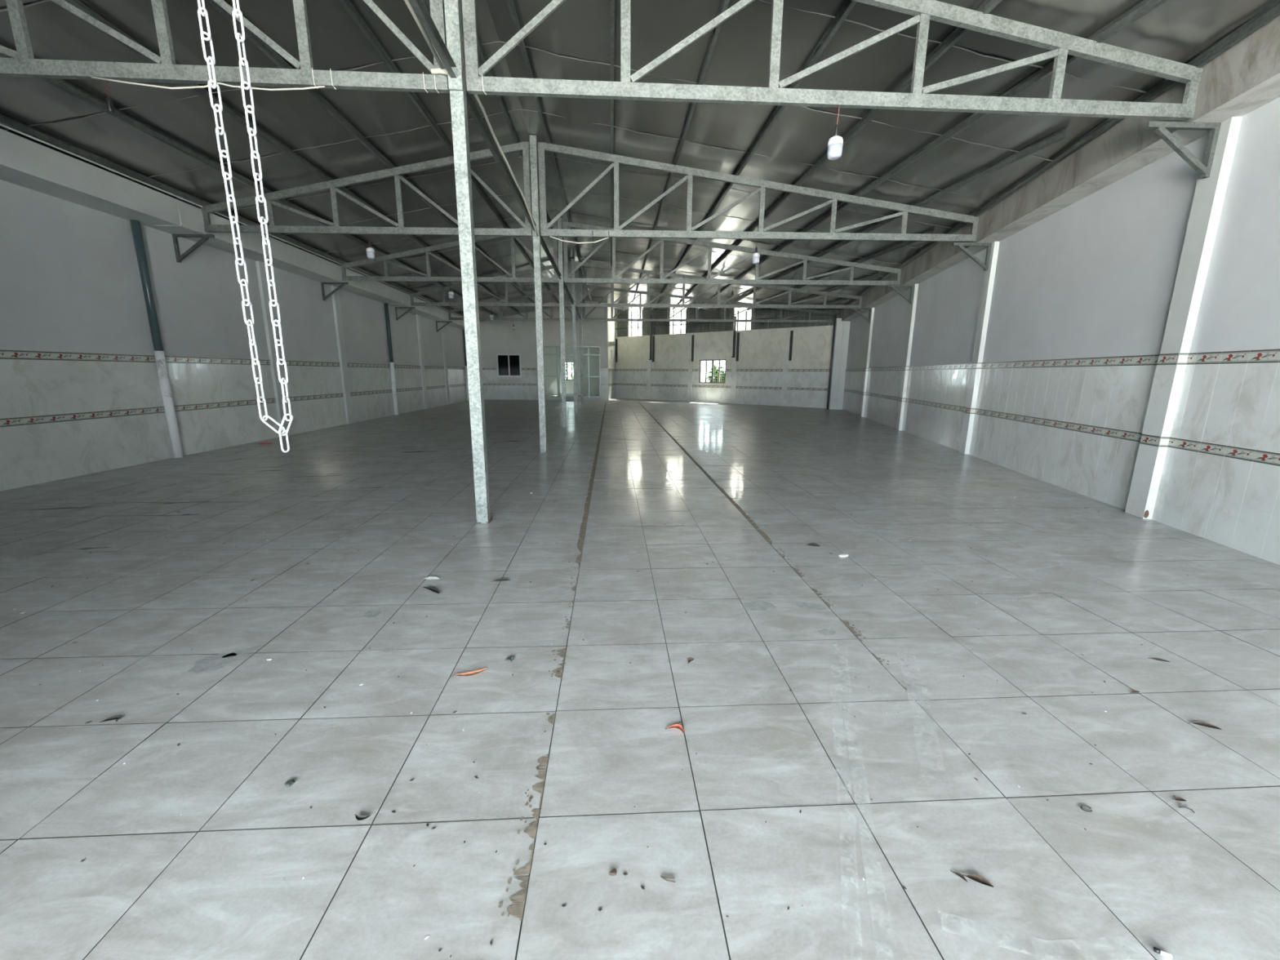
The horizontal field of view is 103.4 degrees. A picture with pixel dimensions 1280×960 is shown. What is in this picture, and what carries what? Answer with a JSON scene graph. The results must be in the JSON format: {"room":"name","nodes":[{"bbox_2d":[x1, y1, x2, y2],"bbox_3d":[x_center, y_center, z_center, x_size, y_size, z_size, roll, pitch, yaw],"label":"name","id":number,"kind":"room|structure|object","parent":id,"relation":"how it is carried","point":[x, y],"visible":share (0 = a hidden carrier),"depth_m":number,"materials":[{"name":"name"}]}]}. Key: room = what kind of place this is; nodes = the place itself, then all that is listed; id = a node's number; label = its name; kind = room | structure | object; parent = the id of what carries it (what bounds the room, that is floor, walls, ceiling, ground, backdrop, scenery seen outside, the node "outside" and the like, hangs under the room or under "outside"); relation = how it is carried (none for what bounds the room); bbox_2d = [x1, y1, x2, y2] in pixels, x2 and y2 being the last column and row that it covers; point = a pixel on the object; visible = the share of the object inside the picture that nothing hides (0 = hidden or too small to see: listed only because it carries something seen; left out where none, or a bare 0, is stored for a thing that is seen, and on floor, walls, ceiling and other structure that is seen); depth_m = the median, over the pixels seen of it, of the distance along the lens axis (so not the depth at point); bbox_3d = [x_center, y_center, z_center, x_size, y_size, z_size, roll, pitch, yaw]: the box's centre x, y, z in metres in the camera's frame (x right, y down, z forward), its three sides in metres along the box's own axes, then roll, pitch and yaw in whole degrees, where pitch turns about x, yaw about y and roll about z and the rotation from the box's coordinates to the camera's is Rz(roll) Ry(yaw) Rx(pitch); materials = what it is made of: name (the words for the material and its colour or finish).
{"room":"empty warehouse","nodes":[
{"label":"empty warehouse","id":0,"kind":"room"},
{"bbox_2d":[0,128,466,491],"bbox_3d":[-8.775,-3.685,13.614,0.800,4.770,43.100,0,12,-3],"label":"wall","id":1,"kind":"structure","parent":0,"point":[81,393],"depth_m":8.98,"materials":[{"name":"grey paint"}]},
{"bbox_2d":[129,219,183,457],"bbox_3d":[-8.647,-2.427,9.056,0.140,4.098,0.140,0,12,-3],"label":"drain pipe","id":2,"kind":"object","parent":1,"relation":"attached to","point":[159,354],"visible":1,"depth_m":9.02,"materials":[{"name":"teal plastic"}]},
{"bbox_2d":[149,201,182,226],"bbox_3d":[-8.351,-4.685,8.855,0.524,0.451,0.042,-1,12,-4],"label":"pipe","id":3,"kind":"object","parent":1,"relation":"attached to","point":[177,202],"visible":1,"depth_m":8.88,"materials":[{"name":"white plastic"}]},
{"bbox_2d":[172,234,214,262],"bbox_3d":[-8.392,-4.371,9.534,0.746,0.495,0.052,0,12,-1],"label":"wall bracket","id":4,"kind":"object","parent":1,"relation":"attached to","point":[205,237],"visible":1,"depth_m":9.50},
{"bbox_2d":[0,123,462,316],"bbox_3d":[-8.149,-5.066,9.825,0.036,0.237,36.000,0,12,-3],"label":"conduit pipe","id":5,"kind":"object","parent":1,"relation":"attached to","point":[2,125],"visible":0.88,"depth_m":8.15,"materials":[{"name":"white plastic"}]},
{"bbox_2d":[320,282,348,300],"bbox_3d":[-8.669,-5.366,14.377,0.746,0.495,0.052,0,12,-1],"label":"wall bracket","id":6,"kind":"object","parent":1,"relation":"attached to","point":[324,298],"visible":1,"depth_m":14.34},
{"bbox_2d":[200,142,532,236],"bbox_3d":[-5.098,-5.430,9.379,6.101,1.595,0.060,0,12,-1],"label":"roof truss","id":7,"kind":"object","parent":1,"relation":"attached to","point":[335,228],"visible":0.86,"depth_m":9.42,"materials":[{"name":"grey metal"}]},
{"bbox_2d":[366,234,374,258],"bbox_3d":[-5.127,-4.497,9.575,0.141,0.560,0.141,0,12,-3],"label":"hanging bulb","id":8,"kind":"object","parent":7,"relation":"hanging from","point":[370,251],"visible":1,"depth_m":9.56,"materials":[{"name":"white glass"}]},
{"bbox_2d":[366,251,374,258],"bbox_3d":[-5.128,-4.279,9.621,0.139,0.115,0.139,0,12,-3],"label":"diffuser","id":9,"kind":"object","parent":8,"relation":"attached to","point":[371,255],"depth_m":9.57,"materials":[{"name":"white"}]},
{"bbox_2d":[384,302,398,414],"bbox_3d":[-9.197,-4.428,18.684,0.140,4.018,0.140,0,12,-3],"label":"drain pipe","id":10,"kind":"object","parent":1,"relation":"attached to","point":[386,305],"visible":1,"depth_m":18.65,"materials":[{"name":"grey plastic"}]},
{"bbox_2d":[395,306,415,320],"bbox_3d":[-8.949,-6.342,19.273,0.746,0.495,0.053,0,12,0],"label":"wall bracket","id":11,"kind":"object","parent":1,"relation":"attached to","point":[396,308],"visible":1,"depth_m":19.23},
{"bbox_2d":[435,320,452,332],"bbox_3d":[-9.204,-7.208,23.738,0.746,0.495,0.053,0,12,0],"label":"wall bracket","id":12,"kind":"object","parent":1,"relation":"attached to","point":[437,322],"visible":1,"depth_m":23.69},
{"bbox_2d":[462,329,469,400],"bbox_3d":[-9.745,-6.400,28.289,0.140,3.891,0.140,0,12,-3],"label":"drain pipe","id":13,"kind":"object","parent":1,"relation":"attached to","point":[464,333],"visible":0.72,"depth_m":28.24,"materials":[{"name":"grey plastic"}]},
{"bbox_2d":[479,301,608,399],"bbox_3d":[-5.923,-7.565,29.617,8.070,5.671,0.152,0,12,0],"label":"wall","id":14,"kind":"structure","parent":0,"point":[495,336],"depth_m":29.47,"materials":[{"name":"white paint"}]},
{"bbox_2d":[496,353,521,377],"bbox_3d":[-7.710,-6.747,29.729,1.422,1.320,0.090,0,12,0],"label":"window","id":15,"kind":"structure","parent":14,"relation":"in","point":[508,365],"depth_m":29.73,"materials":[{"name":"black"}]},
{"bbox_2d":[537,346,600,399],"bbox_3d":[-4.194,-6.301,29.840,3.775,3.130,0.140,0,12,0],"label":"door","id":16,"kind":"structure","parent":14,"relation":"in","point":[569,396],"depth_m":29.88,"materials":[{"name":"grey metal"}]},
{"bbox_2d":[543,310,617,395],"bbox_3d":[-5.733,-8.121,32.300,8.750,5.750,5.200,0,12,-3],"label":"wall","id":17,"kind":"structure","parent":0,"point":[550,361],"depth_m":34.99,"materials":[{"name":"glass"}]},
{"bbox_2d":[565,361,573,380],"bbox_3d":[-4.883,-7.572,35.048,1.050,1.270,0.106,0,12,-3],"label":"window","id":18,"kind":"structure","parent":17,"relation":"in","point":[567,375],"depth_m":35.06,"materials":[{"name":"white metal"}]},
{"bbox_2d":[545,395,616,399],"bbox_3d":[-4.147,-5.359,32.848,5.150,0.060,5.150,0,12,-3],"label":"floor","id":19,"kind":"structure","parent":0,"point":[613,398],"depth_m":34.94,"materials":[{"name":"white tile"}]},
{"bbox_2d":[607,306,616,399],"bbox_3d":[-1.792,-7.802,31.098,0.151,5.576,3.080,2,12,6],"label":"wall","id":20,"kind":"structure","parent":0,"point":[611,325],"depth_m":30.92,"materials":[{"name":"beige paint"}]},
{"bbox_2d":[0,0,1278,321],"bbox_3d":[1.244,-6.485,13.847,20.900,1.656,44.003,0,12,-3],"label":"ceiling","id":21,"kind":"structure","parent":0,"point":[573,42],"depth_m":7.37,"materials":[{"name":"grey"}]},
{"bbox_2d":[0,113,463,316],"bbox_3d":[-8.150,-5.252,10.461,0.050,0.315,37.480,0,12,-3],"label":"roof purlin","id":22,"kind":"structure","parent":21,"relation":"attached to","point":[8,122],"depth_m":8.13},
{"bbox_2d":[197,0,293,452],"bbox_3d":[-0.611,-0.934,0.688,0.080,1.812,0.014,0,12,-3],"label":"chain","id":23,"kind":"object","parent":21,"relation":"hanging from","point":[239,15],"visible":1,"depth_m":0.80,"materials":[{"name":"metal"}]},
{"bbox_2d":[0,53,497,317],"bbox_3d":[-7.000,-5.476,10.479,0.050,0.315,37.480,0,12,-3],"label":"roof purlin","id":24,"kind":"structure","parent":21,"relation":"attached to","point":[61,84],"depth_m":7.41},
{"bbox_2d":[64,0,519,315],"bbox_3d":[-5.831,-5.704,10.498,0.050,0.315,37.480,0,12,-3],"label":"roof purlin","id":25,"kind":"structure","parent":21,"relation":"attached to","point":[202,92],"depth_m":7.53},
{"bbox_2d":[206,0,533,302],"bbox_3d":[-4.661,-5.932,10.516,0.050,0.315,37.480,0,12,-3],"label":"roof purlin","id":26,"kind":"structure","parent":21,"relation":"attached to","point":[261,45],"depth_m":7.33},
{"bbox_2d":[338,0,559,302],"bbox_3d":[-3.491,-6.159,10.535,0.050,0.315,37.480,0,12,-3],"label":"roof purlin","id":27,"kind":"structure","parent":21,"relation":"attached to","point":[348,6],"depth_m":7.42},
{"bbox_2d":[461,0,564,260],"bbox_3d":[-2.322,-6.387,10.553,0.050,0.315,37.480,0,12,-3],"label":"roof purlin","id":28,"kind":"structure","parent":21,"relation":"attached to","point":[482,55],"depth_m":8.08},
{"bbox_2d":[506,0,591,302],"bbox_3d":[-1.764,-6.410,10.606,0.050,0.296,37.531,0,12,-3],"label":"roof purlin","id":29,"kind":"structure","parent":21,"relation":"attached to","point":[512,9],"depth_m":8.08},
{"bbox_2d":[609,0,614,288],"bbox_3d":[-0.674,-6.531,12.050,0.050,0.324,40.282,0,12,-3],"label":"roof purlin","id":30,"kind":"structure","parent":21,"relation":"attached to","point":[611,2],"depth_m":7.58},
{"bbox_2d":[630,0,729,311],"bbox_3d":[0.510,-6.234,11.861,0.050,0.516,39.660,0,12,-3],"label":"roof purlin","id":31,"kind":"structure","parent":21,"relation":"attached to","point":[724,4],"depth_m":7.51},
{"bbox_2d":[649,0,857,311],"bbox_3d":[1.698,-5.937,11.595,0.050,0.694,38.242,0,12,-3],"label":"roof purlin","id":32,"kind":"structure","parent":21,"relation":"attached to","point":[848,5],"depth_m":7.10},
{"bbox_2d":[775,273,878,311],"bbox_3d":[7.053,-7.418,20.455,0.050,0.188,9.947,0,12,-3],"label":"roof purlin","id":33,"kind":"structure","parent":21,"relation":"attached to","point":[874,275],"depth_m":18.15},
{"bbox_2d":[808,297,847,310],"bbox_3d":[8.124,-7.691,22.232,0.050,0.125,4.288,0,12,-3],"label":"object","id":34,"kind":"structure","parent":21,"relation":"attached to","point":[842,299],"depth_m":21.15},
{"bbox_2d":[672,0,1002,311],"bbox_3d":[2.769,-6.227,13.368,0.050,0.584,32.583,0,12,-3],"label":"roof purlin","id":35,"kind":"structure","parent":21,"relation":"attached to","point":[987,6],"depth_m":6.83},
{"bbox_2d":[746,230,933,311],"bbox_3d":[5.982,-7.130,18.681,0.050,0.270,15.606,0,12,-3],"label":"roof purlin","id":36,"kind":"structure","parent":21,"relation":"attached to","point":[904,243],"depth_m":13.72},
{"bbox_2d":[720,129,1066,311],"bbox_3d":[4.912,-6.828,16.910,0.050,0.369,21.265,0,12,-3],"label":"roof purlin","id":37,"kind":"structure","parent":21,"relation":"attached to","point":[1060,135],"depth_m":8.41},
{"bbox_2d":[697,0,1168,309],"bbox_3d":[3.840,-6.522,15.140,0.050,0.471,26.924,0,12,-3],"label":"roof purlin","id":38,"kind":"structure","parent":21,"relation":"attached to","point":[1144,6],"depth_m":6.43,"materials":[{"name":"metal"}]},
{"bbox_2d":[840,0,1279,311],"bbox_3d":[6.080,-4.645,7.877,0.050,0.250,31.571,3,12,11],"label":"roof purlin","id":39,"kind":"structure","parent":21,"relation":"attached to","point":[1273,11],"depth_m":5.56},
{"bbox_2d":[0,398,1279,959],"bbox_3d":[0.541,-1.387,14.685,19.438,0.153,43.200,0,12,-3],"label":"floor","id":40,"kind":"structure","parent":0,"point":[221,878],"depth_m":2.53,"materials":[{"name":"tile"}]},
{"bbox_2d":[100,715,121,722],"bbox_3d":[-2.472,1.118,2.360,0.079,0.011,0.026,-4,13,-20],"label":"leaf","id":41,"kind":"object","parent":40,"relation":"on","point":[113,717],"visible":1,"depth_m":2.37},
{"bbox_2d":[284,778,293,786],"bbox_3d":[-1.392,1.203,2.006,0.030,0.010,0.034,2,12,8],"label":"chip","id":42,"kind":"object","parent":40,"relation":"on","point":[289,783],"visible":1,"depth_m":2.00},
{"bbox_2d":[354,813,370,820],"bbox_3d":[-1.024,1.237,1.849,0.063,0.010,0.028,2,12,6],"label":"leaf","id":43,"kind":"object","parent":40,"relation":"on","point":[357,817],"visible":1,"depth_m":1.85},
{"bbox_2d":[422,586,439,593],"bbox_3d":[-1.555,0.821,3.776,0.225,0.017,0.045,8,14,33],"label":"leaf","id":44,"kind":"object","parent":40,"relation":"on","point":[434,589],"visible":1,"depth_m":3.79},
{"bbox_2d":[444,0,493,523],"bbox_3d":[-1.688,-2.399,4.938,0.141,5.840,0.159,0,12,-3],"label":"steel column","id":45,"kind":"structure","parent":40,"relation":"on","point":[453,11],"depth_m":4.93,"materials":[{"name":"metal"}]},
{"bbox_2d":[0,0,449,93],"bbox_3d":[-4.811,-4.367,4.348,6.097,1.595,0.060,0,12,-3],"label":"roof truss","id":46,"kind":"object","parent":45,"relation":"attached to","point":[25,65],"visible":0.91,"depth_m":4.51,"materials":[{"name":"grey metal"}]},
{"bbox_2d":[105,80,115,113],"bbox_3d":[-4.784,-3.521,4.529,0.056,0.395,0.055,0,12,-3],"label":"holder","id":47,"kind":"object","parent":46,"relation":"hanging from","point":[110,108],"visible":1,"depth_m":4.54,"materials":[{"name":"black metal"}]},
{"bbox_2d":[106,97,115,113],"bbox_3d":[-4.785,-3.382,4.559,0.056,0.110,0.055,0,12,-3],"label":"socket","id":48,"kind":"object","parent":47,"relation":"attached to","point":[110,108],"depth_m":4.55,"materials":[{"name":"black"}]},
{"bbox_2d":[90,67,486,94],"bbox_3d":[-3.149,-3.620,4.580,3.463,0.202,0.037,0,12,-3],"label":"cable","id":49,"kind":"object","parent":46,"relation":"hanging from","point":[96,77],"visible":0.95,"depth_m":4.55,"materials":[{"name":"beige plastic"}]},
{"bbox_2d":[431,67,447,75],"bbox_3d":[-1.823,-3.722,4.604,0.157,0.059,0.045,1,12,4],"label":"junction box","id":50,"kind":"object","parent":46,"relation":"attached to","point":[433,71],"visible":0.9,"depth_m":4.59,"materials":[{"name":"beige plastic"}]},
{"bbox_2d":[408,0,456,78],"bbox_3d":[-1.349,-2.428,-1.431,0.050,0.100,12.340,0,12,-3],"label":"tie beam","id":51,"kind":"structure","parent":45,"relation":"attached to","point":[419,6],"depth_m":4.07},
{"bbox_2d":[404,0,444,69],"bbox_3d":[-1.611,-3.141,1.930,0.044,0.054,5.251,0,12,-3],"label":"cable","id":52,"kind":"object","parent":51,"relation":"attached to","point":[407,2],"visible":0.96,"depth_m":4.04,"materials":[{"name":"beige plastic"}]},
{"bbox_2d":[450,667,487,676],"bbox_3d":[-0.923,1.050,2.730,0.191,0.012,0.045,-4,13,-22],"label":"dry leaf","id":53,"kind":"object","parent":40,"relation":"on","point":[468,673],"visible":1,"depth_m":2.74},
{"bbox_2d":[529,135,546,452],"bbox_3d":[-1.977,-3.439,9.854,0.124,5.836,0.145,0,12,-3],"label":"steel column","id":54,"kind":"structure","parent":40,"relation":"on","point":[533,139],"depth_m":9.77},
{"bbox_2d":[466,86,536,231],"bbox_3d":[-1.838,-4.241,7.125,0.050,0.103,4.900,0,12,-3],"label":"tie beam","id":55,"kind":"structure","parent":54,"relation":"attached to","point":[471,106],"depth_m":6.20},
{"bbox_2d":[473,93,538,236],"bbox_3d":[-1.782,-4.203,7.146,0.056,0.229,4.802,0,12,-4],"label":"cable","id":56,"kind":"object","parent":55,"relation":"attached to","point":[477,97],"visible":0.91,"depth_m":6.42,"materials":[{"name":"beige plastic"}]},
{"bbox_2d":[557,217,567,426],"bbox_3d":[-2.250,-4.436,14.623,0.124,5.808,0.145,0,12,-3],"label":"steel column","id":57,"kind":"structure","parent":40,"relation":"on","point":[560,220],"depth_m":14.58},
{"bbox_2d":[340,221,558,282],"bbox_3d":[-5.373,-6.420,14.185,6.104,1.595,0.060,0,12,-1],"label":"roof truss","id":58,"kind":"object","parent":57,"relation":"attached to","point":[385,259],"visible":0.8,"depth_m":14.24,"materials":[{"name":"grey metal"}]},
{"bbox_2d":[448,287,453,298],"bbox_3d":[-5.392,-5.474,14.385,0.141,0.585,0.141,0,12,-3],"label":"hanging bulb","id":59,"kind":"object","parent":58,"relation":"hanging from","point":[451,293],"visible":1,"depth_m":14.38,"materials":[{"name":"white glass"}]},
{"bbox_2d":[540,234,561,279],"bbox_3d":[-2.115,-5.252,11.973,0.050,0.128,4.741,0,12,-3],"label":"tie beam","id":60,"kind":"structure","parent":57,"relation":"attached to","point":[542,242],"depth_m":11.76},
{"bbox_2d":[571,258,577,413],"bbox_3d":[-2.524,-5.425,19.425,0.124,5.750,0.145,0,12,-3],"label":"steel column","id":61,"kind":"structure","parent":40,"relation":"on","point":[573,288],"depth_m":19.41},
{"bbox_2d":[409,262,571,306],"bbox_3d":[-5.650,-7.390,19.035,6.108,1.594,0.060,0,12,0],"label":"roof truss","id":62,"kind":"object","parent":61,"relation":"attached to","point":[443,289],"visible":0.64,"depth_m":19.11,"materials":[{"name":"grey metal"}]},
{"bbox_2d":[563,280,573,304],"bbox_3d":[-2.389,-6.224,16.763,0.050,0.156,4.771,0,12,-3],"label":"tie beam","id":63,"kind":"structure","parent":61,"relation":"attached to","point":[564,284],"depth_m":16.78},
{"bbox_2d":[578,282,583,406],"bbox_3d":[-2.780,-6.334,23.907,0.124,5.670,0.145,0,12,-3],"label":"steel column","id":64,"kind":"structure","parent":40,"relation":"on","point":[580,283],"depth_m":23.86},
{"bbox_2d":[448,284,578,320],"bbox_3d":[-5.905,-8.258,23.513,6.107,1.594,0.060,0,12,0],"label":"roof truss","id":65,"kind":"object","parent":64,"relation":"attached to","point":[500,317],"visible":0.67,"depth_m":23.59,"materials":[{"name":"grey metal"}]},
{"bbox_2d":[582,284,836,322],"bbox_3d":[3.315,-8.199,23.525,11.991,1.598,0.060,0,12,0],"label":"roof truss","id":66,"kind":"object","parent":64,"relation":"attached to","point":[639,292],"visible":0.88,"depth_m":23.59,"materials":[{"name":"grey metal"}]},
{"bbox_2d":[13,490,1200,957],"bbox_3d":[-0.727,0.732,4.266,12.807,0.004,5.873,0,12,-3],"label":"crumbs","id":67,"kind":"object","parent":40,"relation":"on","point":[476,777],"visible":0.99,"depth_m":2.31,"materials":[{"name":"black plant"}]},
{"bbox_2d":[608,868,616,875],"bbox_3d":[-0.088,1.287,1.654,0.025,0.008,0.018,-9,15,-36],"label":"chip","id":68,"kind":"object","parent":40,"relation":"on","point":[613,872],"visible":1,"depth_m":1.65,"materials":[{"name":"brown stone"}]},
{"bbox_2d":[660,875,675,882],"bbox_3d":[0.090,1.291,1.637,0.050,0.005,0.017,2,12,10],"label":"twig","id":69,"kind":"object","parent":40,"relation":"on","point":[662,877],"visible":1,"depth_m":1.64,"materials":[{"name":"brown plant"}]},
{"bbox_2d":[665,724,684,734],"bbox_3d":[0.167,1.143,2.322,0.096,0.014,0.047,6,13,25],"label":"dry leaf","id":70,"kind":"object","parent":40,"relation":"on","point":[676,726],"visible":1,"depth_m":2.33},
{"bbox_2d":[950,870,967,881],"bbox_3d":[1.045,1.294,1.654,0.014,0.006,0.051,-10,16,-41],"label":"leaf","id":71,"kind":"object","parent":40,"relation":"on","point":[955,873],"visible":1,"depth_m":1.65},
{"bbox_2d":[962,874,993,887],"bbox_3d":[1.095,1.296,1.636,0.085,0.011,0.026,7,13,27],"label":"leaf","id":72,"kind":"object","parent":40,"relation":"on","point":[978,878],"visible":1,"depth_m":1.64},
{"bbox_2d":[1080,804,1092,812],"bbox_3d":[1.691,1.244,1.913,0.040,0.005,0.030,0,12,-3],"label":"twig","id":73,"kind":"object","parent":40,"relation":"on","point":[1081,807],"visible":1,"depth_m":1.91,"materials":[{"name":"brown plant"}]},
{"bbox_2d":[1153,946,1172,959],"bbox_3d":[1.483,1.341,1.433,0.036,0.012,0.012,7,14,30],"label":"stub","id":74,"kind":"object","parent":40,"relation":"on","point":[1157,950],"visible":1,"depth_m":1.43,"materials":[{"name":"white paper"}]},
{"bbox_2d":[1187,721,1221,729],"bbox_3d":[2.647,1.150,2.369,0.113,0.012,0.030,6,13,25],"label":"leaf","id":75,"kind":"object","parent":40,"relation":"on","point":[1204,724],"visible":1,"depth_m":2.37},
{"bbox_2d":[615,325,833,408],"bbox_3d":[4.049,-6.256,28.244,14.576,3.910,0.205,10,15,39],"label":"wall","id":76,"kind":"structure","parent":0,"point":[763,374],"depth_m":27.25,"materials":[{"name":"beige paint"}]},
{"bbox_2d":[615,338,617,362],"bbox_3d":[-1.514,-8.309,32.455,0.125,1.450,0.050,10,15,39],"label":"steel post","id":77,"kind":"object","parent":76,"relation":"attached to","point":[615,339],"visible":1,"depth_m":32.43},
{"bbox_2d":[648,315,652,359],"bbox_3d":[0.639,-8.597,30.527,0.200,2.600,0.090,10,15,39],"label":"steel post","id":78,"kind":"object","parent":76,"relation":"attached to","point":[651,316],"visible":1,"depth_m":30.51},
{"bbox_2d":[652,335,654,361],"bbox_3d":[0.809,-7.925,30.547,0.125,1.520,0.050,10,15,39],"label":"steel post","id":79,"kind":"object","parent":76,"relation":"attached to","point":[653,337],"visible":1,"depth_m":30.52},
{"bbox_2d":[691,334,693,361],"bbox_3d":[3.001,-7.501,28.759,0.125,1.460,0.050,10,15,39],"label":"steel post","id":80,"kind":"object","parent":76,"relation":"attached to","point":[692,337],"visible":1,"depth_m":28.74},
{"bbox_2d":[698,359,726,383],"bbox_3d":[4.082,-6.082,28.272,1.720,1.280,0.106,10,15,39],"label":"window","id":81,"kind":"structure","parent":76,"relation":"in","point":[713,362],"depth_m":28.29,"materials":[{"name":"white metal"}]},
{"bbox_2d":[731,315,736,357],"bbox_3d":[5.030,-7.640,26.968,0.200,2.140,0.090,10,15,39],"label":"steel post","id":82,"kind":"object","parent":76,"relation":"attached to","point":[735,317],"visible":1,"depth_m":26.98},
{"bbox_2d":[735,332,739,360],"bbox_3d":[5.216,-7.102,26.946,0.125,1.480,0.050,10,15,39],"label":"steel post","id":83,"kind":"object","parent":76,"relation":"attached to","point":[738,333],"visible":1,"depth_m":26.93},
{"bbox_2d":[788,330,793,360],"bbox_3d":[7.500,-6.672,25.081,0.125,1.440,0.050,10,15,39],"label":"steel post","id":84,"kind":"object","parent":76,"relation":"attached to","point":[791,331],"visible":1,"depth_m":25.06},
{"bbox_2d":[828,318,850,409],"bbox_3d":[9.238,-5.351,23.438,0.670,4.100,0.330,0,12,-3],"label":"pillar","id":85,"kind":"structure","parent":76,"relation":"attached to","point":[841,337],"depth_m":23.29,"materials":[{"name":"white paint"}]},
{"bbox_2d":[615,309,839,337],"bbox_3d":[4.080,-8.957,27.648,14.626,1.682,0.095,10,15,39],"label":"wall","id":86,"kind":"structure","parent":0,"point":[624,328],"depth_m":27.94,"materials":[{"name":"metal"}]},
{"bbox_2d":[840,15,1279,564],"bbox_3d":[6.447,-2.494,8.524,0.568,4.750,32.093,3,12,11],"label":"wall","id":87,"kind":"structure","parent":0,"point":[1117,344],"depth_m":6.25,"materials":[{"name":"grey paint"}]},
{"bbox_2d":[575,262,862,308],"bbox_3d":[2.987,-7.327,19.013,10.823,1.596,0.060,0,12,0],"label":"roof truss","id":88,"kind":"object","parent":87,"relation":"attached to","point":[790,305],"visible":0.95,"depth_m":19.08,"materials":[{"name":"grey metal"}]},
{"bbox_2d":[562,221,901,285],"bbox_3d":[2.654,-6.384,14.274,9.609,1.594,0.060,0,12,-1],"label":"roof truss","id":89,"kind":"object","parent":87,"relation":"attached to","point":[804,259],"visible":0.91,"depth_m":14.34,"materials":[{"name":"grey metal"}]},
{"bbox_2d":[537,142,978,241],"bbox_3d":[2.317,-5.412,9.541,8.391,1.590,0.060,0,12,-1],"label":"roof truss","id":90,"kind":"object","parent":87,"relation":"attached to","point":[833,234],"visible":1,"depth_m":9.59,"materials":[{"name":"grey metal"}]},
{"bbox_2d":[549,231,609,248],"bbox_3d":[-1.147,-4.573,9.600,1.137,0.311,0.024,0,12,-1],"label":"cable","id":91,"kind":"object","parent":90,"relation":"hanging from","point":[593,242],"visible":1,"depth_m":9.60,"materials":[{"name":"beige plastic"}]},
{"bbox_2d":[752,240,759,263],"bbox_3d":[2.246,-4.476,9.735,0.141,0.570,0.141,0,12,-3],"label":"hanging bulb","id":92,"kind":"object","parent":90,"relation":"hanging from","point":[756,256],"visible":1,"depth_m":9.72,"materials":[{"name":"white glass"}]},
{"bbox_2d":[752,256,759,263],"bbox_3d":[2.244,-4.253,9.782,0.139,0.115,0.139,0,12,-3],"label":"diffuser","id":93,"kind":"object","parent":92,"relation":"attached to","point":[755,259],"depth_m":9.73,"materials":[{"name":"grey"}]},
{"bbox_2d":[826,315,835,408],"bbox_3d":[8.838,-5.380,23.322,0.090,4.200,0.086,0,12,-3],"label":"drain pipe","id":94,"kind":"object","parent":87,"relation":"attached to","point":[834,321],"visible":1,"depth_m":23.28,"materials":[{"name":"metal"}]},
{"bbox_2d":[462,0,1203,120],"bbox_3d":[1.983,-4.397,4.730,7.171,1.586,0.060,0,12,-3],"label":"roof truss","id":95,"kind":"object","parent":87,"relation":"attached to","point":[1061,45],"visible":1,"depth_m":4.81,"materials":[{"name":"grey metal"}]},
{"bbox_2d":[826,106,843,159],"bbox_3d":[1.920,-3.460,4.925,0.141,0.590,0.141,0,12,-3],"label":"hanging bulb","id":96,"kind":"object","parent":95,"relation":"hanging from","point":[835,143],"visible":1,"depth_m":4.92,"materials":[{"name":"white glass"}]},
{"bbox_2d":[826,142,842,159],"bbox_3d":[1.918,-3.228,4.974,0.139,0.115,0.139,0,12,-3],"label":"diffuser","id":97,"kind":"object","parent":96,"relation":"attached to","point":[834,149],"depth_m":4.93,"materials":[{"name":"grey"}]},
{"bbox_2d":[833,124,839,136],"bbox_3d":[1.919,-3.411,4.936,0.056,0.110,0.055,0,12,-3],"label":"socket","id":98,"kind":"object","parent":96,"relation":"attached to","point":[836,132],"depth_m":4.92,"materials":[{"name":"black"}]},
{"bbox_2d":[850,307,871,321],"bbox_3d":[8.260,-6.180,18.910,0.746,0.495,0.051,0,12,-2],"label":"wall bracket","id":99,"kind":"object","parent":87,"relation":"attached to","point":[854,308],"visible":1,"depth_m":18.87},
{"bbox_2d":[886,284,914,303],"bbox_3d":[7.319,-5.249,14.242,0.746,0.495,0.051,0,12,-2],"label":"wall bracket","id":100,"kind":"object","parent":87,"relation":"attached to","point":[892,286],"visible":1,"depth_m":14.21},
{"bbox_2d":[951,242,991,271],"bbox_3d":[6.428,-4.344,9.826,0.746,0.495,0.051,0,12,-2],"label":"wall bracket","id":101,"kind":"object","parent":87,"relation":"attached to","point":[960,245],"visible":1,"depth_m":9.80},
{"bbox_2d":[1143,510,1149,518],"bbox_3d":[5.822,0.391,5.804,0.050,0.098,0.001,3,12,11],"label":"stain","id":102,"kind":"object","parent":87,"relation":"attached to","point":[1146,513],"depth_m":5.81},
{"bbox_2d":[1143,120,1221,178],"bbox_3d":[5.484,-3.364,5.153,0.746,0.495,0.051,0,12,-2],"label":"wall bracket","id":103,"kind":"object","parent":87,"relation":"attached to","point":[1162,128],"visible":1,"depth_m":5.13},
{"label":"outside","id":104,"kind":"structure","parent":0,"visible":0},
{"bbox_3d":[-0.849,-1.334,15.026,80.000,0.090,110.000,0,12,-3],"label":"ground","id":105,"kind":"structure","parent":104,"visible":0},
{"bbox_2d":[702,364,724,382],"bbox_3d":[4.570,-5.619,29.934,1.740,2.641,1.615,0,12,-3],"label":"leafy shrub","id":106,"kind":"object","parent":105,"relation":"on","point":[715,370],"visible":0.2,"depth_m":29.60,"materials":[{"name":"green plant"}]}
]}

